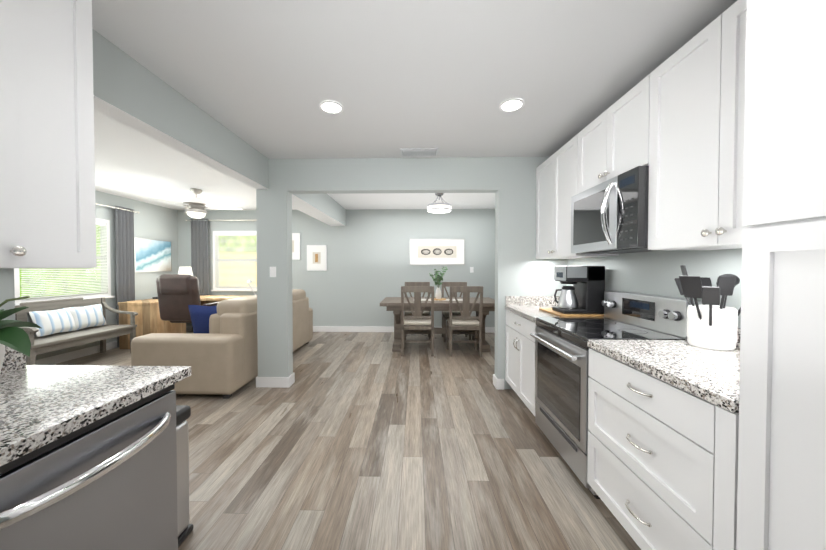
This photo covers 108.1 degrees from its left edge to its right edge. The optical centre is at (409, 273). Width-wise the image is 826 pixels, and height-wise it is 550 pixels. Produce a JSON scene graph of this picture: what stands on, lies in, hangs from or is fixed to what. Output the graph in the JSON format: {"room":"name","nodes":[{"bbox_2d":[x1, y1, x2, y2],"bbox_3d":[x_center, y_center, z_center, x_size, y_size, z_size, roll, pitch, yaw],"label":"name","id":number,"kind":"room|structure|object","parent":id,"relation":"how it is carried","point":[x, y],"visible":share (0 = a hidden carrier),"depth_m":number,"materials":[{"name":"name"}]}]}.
{"room":"kitchen","nodes":[
{"label":"kitchen","id":0,"kind":"room"},
{"bbox_2d":[0,268,14,319],"bbox_3d":[-1.696,0.019,-0.251,0.140,2.610,2.920,0,1,1],"label":"wall","id":1,"kind":"structure","parent":0,"point":[7,289],"depth_m":1.19,"materials":[{"name":"grey paint"}]},
{"bbox_2d":[0,0,96,267],"bbox_3d":[-1.440,-0.605,0.888,0.318,1.180,0.650,0,1,1],"label":"upper cabinet","id":2,"kind":"object","parent":1,"relation":"attached to","point":[47,190],"visible":1,"depth_m":1.04,"materials":[{"name":"white wood"}]},
{"bbox_2d":[27,190,177,359],"bbox_3d":[-5.004,-0.025,2.411,0.130,2.610,8.100,0,1,1],"label":"wall","id":3,"kind":"structure","parent":0,"point":[153,221],"depth_m":5.38,"materials":[{"name":"grey paint"}]},
{"bbox_2d":[14,218,114,305],"bbox_3d":[-4.926,-0.222,4.291,0.145,1.260,1.230,0,1,1],"label":"window","id":4,"kind":"structure","parent":3,"relation":"in","point":[103,258],"depth_m":4.37,"materials":[{"name":"white"}]},
{"bbox_2d":[95,203,138,346],"bbox_3d":[-4.823,0.065,4.309,0.040,2.325,2.040,0,1,1],"label":"curtain","id":5,"kind":"object","parent":4,"relation":"hanging from","point":[125,267],"visible":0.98,"depth_m":5.04,"materials":[{"name":"grey fabric"}]},
{"bbox_2d":[36,341,116,364],"bbox_3d":[-4.905,1.201,3.645,0.016,0.115,5.230,0,1,1],"label":"baseboard","id":6,"kind":"structure","parent":3,"relation":"attached to","point":[64,357],"depth_m":4.35,"materials":[{"name":"white wood"}]},
{"bbox_2d":[134,237,171,271],"bbox_3d":[-4.851,-0.336,5.678,0.030,0.620,0.810,0,1,1],"label":"painting","id":7,"kind":"object","parent":3,"relation":"attached to","point":[152,255],"visible":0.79,"depth_m":5.64,"materials":[{"name":"blue paint"}]},
{"bbox_2d":[177,209,494,326],"bbox_3d":[-1.530,-0.091,6.271,6.950,2.610,0.130,0,1,1],"label":"wall","id":8,"kind":"structure","parent":0,"point":[370,268],"depth_m":6.19,"materials":[{"name":"grey paint"}]},
{"bbox_2d":[211,231,256,290],"bbox_3d":[-3.620,-0.256,6.276,1.030,1.260,0.145,0,1,1],"label":"window","id":9,"kind":"structure","parent":8,"relation":"in","point":[225,262],"depth_m":6.23,"materials":[{"name":"white glass"}]},
{"bbox_2d":[185,218,255,330],"bbox_3d":[-3.737,0.033,6.181,1.798,2.325,0.040,0,1,1],"label":"curtain","id":10,"kind":"object","parent":9,"relation":"hanging from","point":[199,250],"visible":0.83,"depth_m":6.18,"materials":[{"name":"grey fabric"}]},
{"bbox_2d":[292,233,300,259],"bbox_3d":[-2.471,-0.560,6.202,0.410,0.550,0.030,0,1,1],"label":"picture","id":11,"kind":"object","parent":8,"relation":"attached to","point":[296,252],"visible":0.27,"depth_m":6.19,"materials":[{"name":"white paper"}]},
{"bbox_2d":[307,245,326,270],"bbox_3d":[-1.921,-0.320,6.194,0.410,0.530,0.030,0,1,1],"label":"picture","id":12,"kind":"object","parent":8,"relation":"attached to","point":[316,257],"visible":0.98,"depth_m":6.18,"materials":[{"name":"white paper"}]},
{"bbox_2d":[186,326,494,332],"bbox_3d":[-1.546,1.158,6.219,6.620,0.115,0.016,0,1,1],"label":"baseboard","id":13,"kind":"structure","parent":8,"relation":"attached to","point":[188,328],"depth_m":6.20,"materials":[{"name":"white wood"}]},
{"bbox_2d":[410,239,464,264],"bbox_3d":[0.563,-0.439,6.135,1.130,0.540,0.034,0,1,1],"label":"framed picture","id":14,"kind":"object","parent":8,"relation":"attached to","point":[437,251],"visible":1,"depth_m":6.12,"materials":[{"name":"white paper"}]},
{"bbox_2d":[53,331,640,549],"bbox_3d":[-1.665,1.310,2.361,7.050,0.060,8.100,0,1,1],"label":"floor","id":15,"kind":"structure","parent":0,"point":[358,441],"depth_m":2.04,"materials":[{"name":"brown wood"}]},
{"bbox_2d":[15,298,137,364],"bbox_3d":[-4.562,0.807,4.066,0.583,0.890,1.300,0,1,1],"label":"bench","id":16,"kind":"object","parent":15,"relation":"on","point":[66,323],"visible":0.85,"depth_m":4.05,"materials":[{"name":"grey wood"}]},
{"bbox_2d":[0,383,177,549],"bbox_3d":[-1.219,0.868,0.905,0.704,0.875,0.601,0,1,1],"label":"dishwasher","id":17,"kind":"object","parent":15,"relation":"on","point":[108,482],"visible":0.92,"depth_m":0.90,"materials":[{"name":"grey metal"}]},
{"bbox_2d":[0,346,190,465],"bbox_3d":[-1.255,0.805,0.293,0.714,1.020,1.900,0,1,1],"label":"countertop","id":18,"kind":"structure","parent":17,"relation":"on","point":[41,405],"depth_m":0.96,"materials":[{"name":"multicoloured"}]},
{"bbox_2d":[0,296,40,372],"bbox_3d":[-1.443,0.231,0.984,0.354,0.303,0.316,0,1,1],"label":"potted plant","id":19,"kind":"object","parent":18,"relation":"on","point":[13,335],"visible":1,"depth_m":1.02,"materials":[{"name":"green plant"}]},
{"bbox_2d":[176,405,192,546],"bbox_3d":[-1.228,0.977,1.383,0.275,0.640,0.255,0,1,1],"label":"trash can","id":20,"kind":"object","parent":15,"relation":"on","point":[183,415],"visible":0.25,"depth_m":1.45,"materials":[{"name":"silver metal"}]},
{"bbox_2d":[118,295,252,348],"bbox_3d":[-3.802,0.845,5.500,1.860,0.765,1.300,0,1,1],"label":"desk","id":21,"kind":"object","parent":15,"relation":"on","point":[148,320],"visible":0.35,"depth_m":4.88,"materials":[{"name":"brown wood"}]},
{"bbox_2d":[178,267,192,275],"bbox_3d":[-4.511,0.160,6.024,0.280,0.584,0.280,0,1,1],"label":"desk lamp","id":22,"kind":"object","parent":21,"relation":"on","point":[185,270],"visible":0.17,"depth_m":5.94,"materials":[{"name":"white fabric"}]},
{"bbox_2d":[156,274,218,322],"bbox_3d":[-3.584,0.622,4.944,0.700,1.227,0.796,0,1,1],"label":"office chair","id":23,"kind":"object","parent":15,"relation":"on","point":[178,294],"visible":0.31,"depth_m":4.59,"materials":[{"name":"brown leather"}]},
{"bbox_2d":[131,289,312,398],"bbox_3d":[-2.261,0.765,4.165,1.040,0.970,2.400,0,1,1],"label":"sofa","id":24,"kind":"object","parent":15,"relation":"on","point":[216,350],"visible":0.56,"depth_m":3.03,"materials":[{"name":"beige fabric"}]},
{"bbox_2d":[401,286,433,355],"bbox_3d":[0.121,0.714,4.662,0.490,1.056,0.492,0,1,1],"label":"dining chair","id":25,"kind":"object","parent":15,"relation":"on","point":[417,320],"visible":1,"depth_m":4.47,"materials":[{"name":"brown wood"}]},
{"bbox_2d":[404,282,430,339],"bbox_3d":[0.141,0.698,5.614,0.490,1.056,0.492,0,1,1],"label":"dining chair","id":26,"kind":"object","parent":15,"relation":"on","point":[409,313],"visible":0.27,"depth_m":5.80,"materials":[{"name":"brown wood"}]},
{"bbox_2d":[380,297,494,351],"bbox_3d":[0.506,0.842,5.132,1.930,0.783,0.950,0,1,1],"label":"dining table","id":27,"kind":"object","parent":15,"relation":"on","point":[393,304],"visible":0.56,"depth_m":4.77,"materials":[{"name":"brown wood"}]},
{"bbox_2d":[429,267,447,300],"bbox_3d":[0.486,0.168,5.117,0.313,0.565,0.282,0,1,1],"label":"centrepiece","id":28,"kind":"object","parent":27,"relation":"on","point":[439,278],"visible":1,"depth_m":5.09,"materials":[{"name":"green plant"}]},
{"bbox_2d":[442,282,470,341],"bbox_3d":[0.861,0.698,5.598,0.490,1.056,0.492,0,1,1],"label":"dining chair","id":29,"kind":"object","parent":15,"relation":"on","point":[445,315],"visible":0.46,"depth_m":5.75,"materials":[{"name":"brown wood"}]},
{"bbox_2d":[446,286,482,356],"bbox_3d":[0.841,0.714,4.646,0.490,1.056,0.492,0,1,1],"label":"dining chair","id":30,"kind":"object","parent":15,"relation":"on","point":[465,320],"visible":1,"depth_m":4.46,"materials":[{"name":"brown wood"}]},
{"bbox_2d":[505,296,612,415],"bbox_3d":[1.343,0.762,2.841,0.694,1.020,0.824,0,1,1],"label":"base cabinet","id":31,"kind":"object","parent":15,"relation":"on","point":[523,313],"visible":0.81,"depth_m":2.84,"materials":[{"name":"white wood"}]},
{"bbox_2d":[539,308,603,316],"bbox_3d":[1.435,0.345,2.665,0.395,0.019,0.425,0,1,1],"label":"cutting board","id":32,"kind":"object","parent":31,"relation":"on","point":[551,311],"visible":0.52,"depth_m":2.46,"materials":[{"name":"brown wood"}]},
{"bbox_2d":[552,266,604,313],"bbox_3d":[1.451,0.136,2.588,0.340,0.400,0.222,0,1,1],"label":"coffee maker","id":33,"kind":"object","parent":32,"relation":"on","point":[588,282],"visible":0.94,"depth_m":2.48,"materials":[{"name":"black plastic"}]},
{"bbox_2d":[554,286,577,308],"bbox_3d":[1.371,0.203,2.605,0.157,0.192,0.182,0,1,1],"label":"carafe","id":34,"kind":"object","parent":33,"relation":"in","point":[568,298],"visible":1,"depth_m":2.54,"materials":[{"name":"silver metal"}]},
{"bbox_2d":[530,291,701,498],"bbox_3d":[1.301,0.716,2.057,0.707,1.140,0.736,0,1,1],"label":"range","id":35,"kind":"object","parent":15,"relation":"on","point":[561,376],"visible":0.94,"depth_m":1.94,"materials":[{"name":"silver metal"}]},
{"bbox_2d":[587,328,740,549],"bbox_3d":[1.310,0.788,1.296,0.694,1.020,0.778,0,1,1],"label":"base cabinet","id":36,"kind":"object","parent":15,"relation":"on","point":[663,438],"visible":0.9,"depth_m":1.21,"materials":[{"name":"painted wood"},{"name":"nickel"}]},
{"bbox_2d":[674,265,740,350],"bbox_3d":[1.525,0.166,1.538,0.343,0.415,0.347,0,1,1],"label":"utensil crock","id":37,"kind":"object","parent":36,"relation":"on","point":[712,326],"visible":0.96,"depth_m":1.46,"materials":[{"name":"white ceramic"}]},
{"bbox_2d":[736,0,825,549],"bbox_3d":[1.295,0.111,0.533,0.690,2.400,0.715,0,1,1],"label":"pantry","id":38,"kind":"object","parent":15,"relation":"on","point":[781,498],"visible":1,"depth_m":0.80,"materials":[{"name":"white wood"}]},
{"bbox_2d":[256,157,566,388],"bbox_3d":[0.007,-0.041,3.337,3.390,2.610,0.130,0,1,1],"label":"wall","id":39,"kind":"structure","parent":0,"point":[520,268],"depth_m":3.27,"materials":[{"name":"grey paint"}]},
{"bbox_2d":[270,267,275,276],"bbox_3d":[-1.509,-0.015,3.298,0.072,0.116,0.014,0,1,1],"label":"light switch","id":40,"kind":"object","parent":39,"relation":"attached to","point":[272,271],"visible":1,"depth_m":3.30,"materials":[{"name":"white plastic"}]},
{"bbox_2d":[256,376,290,387],"bbox_3d":[-1.519,1.207,3.320,0.372,0.115,0.020,0,1,1],"label":"baseboard","id":41,"kind":"structure","parent":39,"relation":"attached to","point":[288,382],"depth_m":3.31,"materials":[{"name":"white wood"}]},
{"bbox_2d":[290,372,294,383],"bbox_3d":[-1.516,1.204,3.464,0.372,0.115,0.016,0,1,1],"label":"baseboard","id":42,"kind":"structure","parent":39,"relation":"attached to","point":[292,375],"depth_m":3.42,"materials":[{"name":"white wood"}]},
{"bbox_2d":[493,374,503,385],"bbox_3d":[1.316,1.205,3.403,0.736,0.115,0.016,0,1,1],"label":"baseboard","id":43,"kind":"structure","parent":39,"relation":"attached to","point":[496,382],"depth_m":3.26,"materials":[{"name":"white wood"}]},
{"bbox_2d":[92,0,736,209],"bbox_3d":[-1.665,-1.284,2.317,7.050,0.090,8.100,0,1,1],"label":"ceiling","id":44,"kind":"structure","parent":0,"point":[446,78],"depth_m":1.84,"materials":[{"name":"white paint"}]},
{"bbox_2d":[92,29,268,188],"bbox_3d":[-1.641,-1.117,2.239,0.140,0.422,2.100,0,1,1],"label":"beam","id":45,"kind":"structure","parent":44,"relation":"attached to","point":[129,91],"depth_m":1.94,"materials":[{"name":"grey paint"}]},
{"bbox_2d":[147,188,242,217],"bbox_3d":[-3.224,-1.069,4.547,1.134,0.440,1.134,0,1,1],"label":"ceiling fan","id":46,"kind":"object","parent":44,"relation":"hanging from","point":[195,205],"visible":1,"depth_m":4.53,"materials":[{"name":"silver metal"}]},
{"bbox_2d":[292,194,345,225],"bbox_3d":[-1.501,-1.160,4.802,0.310,0.422,2.770,0,1,1],"label":"beam","id":47,"kind":"structure","parent":44,"relation":"attached to","point":[327,209],"depth_m":4.74,"materials":[{"name":"grey paint"}]},
{"bbox_2d":[319,100,343,113],"bbox_3d":[-0.581,-1.232,2.224,0.176,0.010,0.176,0,1,1],"label":"recessed light","id":48,"kind":"object","parent":44,"relation":"in","point":[330,106],"visible":1,"depth_m":2.22,"materials":[{"name":"white"}]},
{"bbox_2d":[400,148,437,155],"bbox_3d":[0.097,-1.243,3.080,0.380,0.018,0.180,0,1,1],"label":"ceiling vent","id":49,"kind":"object","parent":44,"relation":"in","point":[419,151],"visible":0.96,"depth_m":3.04,"materials":[{"name":"silver metal"}]},
{"bbox_2d":[427,193,450,213],"bbox_3d":[0.475,-1.145,4.804,0.390,0.297,0.390,0,1,1],"label":"ceiling light","id":50,"kind":"object","parent":44,"relation":"attached to","point":[438,208],"visible":1,"depth_m":4.70,"materials":[{"name":"white glass"}]},
{"bbox_2d":[499,98,524,111],"bbox_3d":[0.748,-1.232,2.196,0.176,0.010,0.176,0,1,1],"label":"recessed light","id":51,"kind":"object","parent":44,"relation":"in","point":[511,105],"visible":1,"depth_m":2.19,"materials":[{"name":"white"}]},
{"bbox_2d":[567,248,741,327],"bbox_3d":[1.745,-0.023,2.265,0.130,2.610,8.100,0,1,1],"label":"wall","id":52,"kind":"structure","parent":0,"point":[654,272],"depth_m":1.97,"materials":[{"name":"grey paint"}]},
{"bbox_2d":[536,135,618,258],"bbox_3d":[1.520,-0.637,2.782,0.338,0.980,0.887,0,1,1],"label":"upper cabinet","id":53,"kind":"object","parent":52,"relation":"attached to","point":[556,176],"depth_m":2.76,"materials":[{"name":"white wood"}]},
{"bbox_2d":[576,85,635,194],"bbox_3d":[1.504,-0.864,2.026,0.338,0.500,0.740,0,1,1],"label":"upper cabinet","id":54,"kind":"object","parent":52,"relation":"attached to","point":[606,147],"depth_m":2.01,"materials":[{"name":"white wood"}]},
{"bbox_2d":[571,166,663,253],"bbox_3d":[1.442,-0.379,2.035,0.460,0.457,0.728,0,1,1],"label":"microwave","id":55,"kind":"object","parent":54,"relation":"attached to","point":[609,216],"visible":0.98,"depth_m":1.88,"materials":[{"name":"grey metal"}]},
{"bbox_2d":[636,0,747,249],"bbox_3d":[1.488,-0.612,1.300,0.338,0.980,0.841,0,1,1],"label":"upper cabinet","id":56,"kind":"object","parent":52,"relation":"attached to","point":[674,122],"depth_m":1.38,"materials":[{"name":"white wood"}]},
{"label":"outside","id":57,"kind":"structure","parent":0,"visible":0},
{"bbox_2d":[19,225,100,296],"bbox_3d":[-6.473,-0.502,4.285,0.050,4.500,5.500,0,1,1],"label":"garden","id":58,"kind":"object","parent":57,"point":[61,277],"depth_m":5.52,"materials":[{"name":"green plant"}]},
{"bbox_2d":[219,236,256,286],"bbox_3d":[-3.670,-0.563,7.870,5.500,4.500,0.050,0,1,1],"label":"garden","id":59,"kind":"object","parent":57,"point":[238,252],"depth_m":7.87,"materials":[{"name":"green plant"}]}
]}

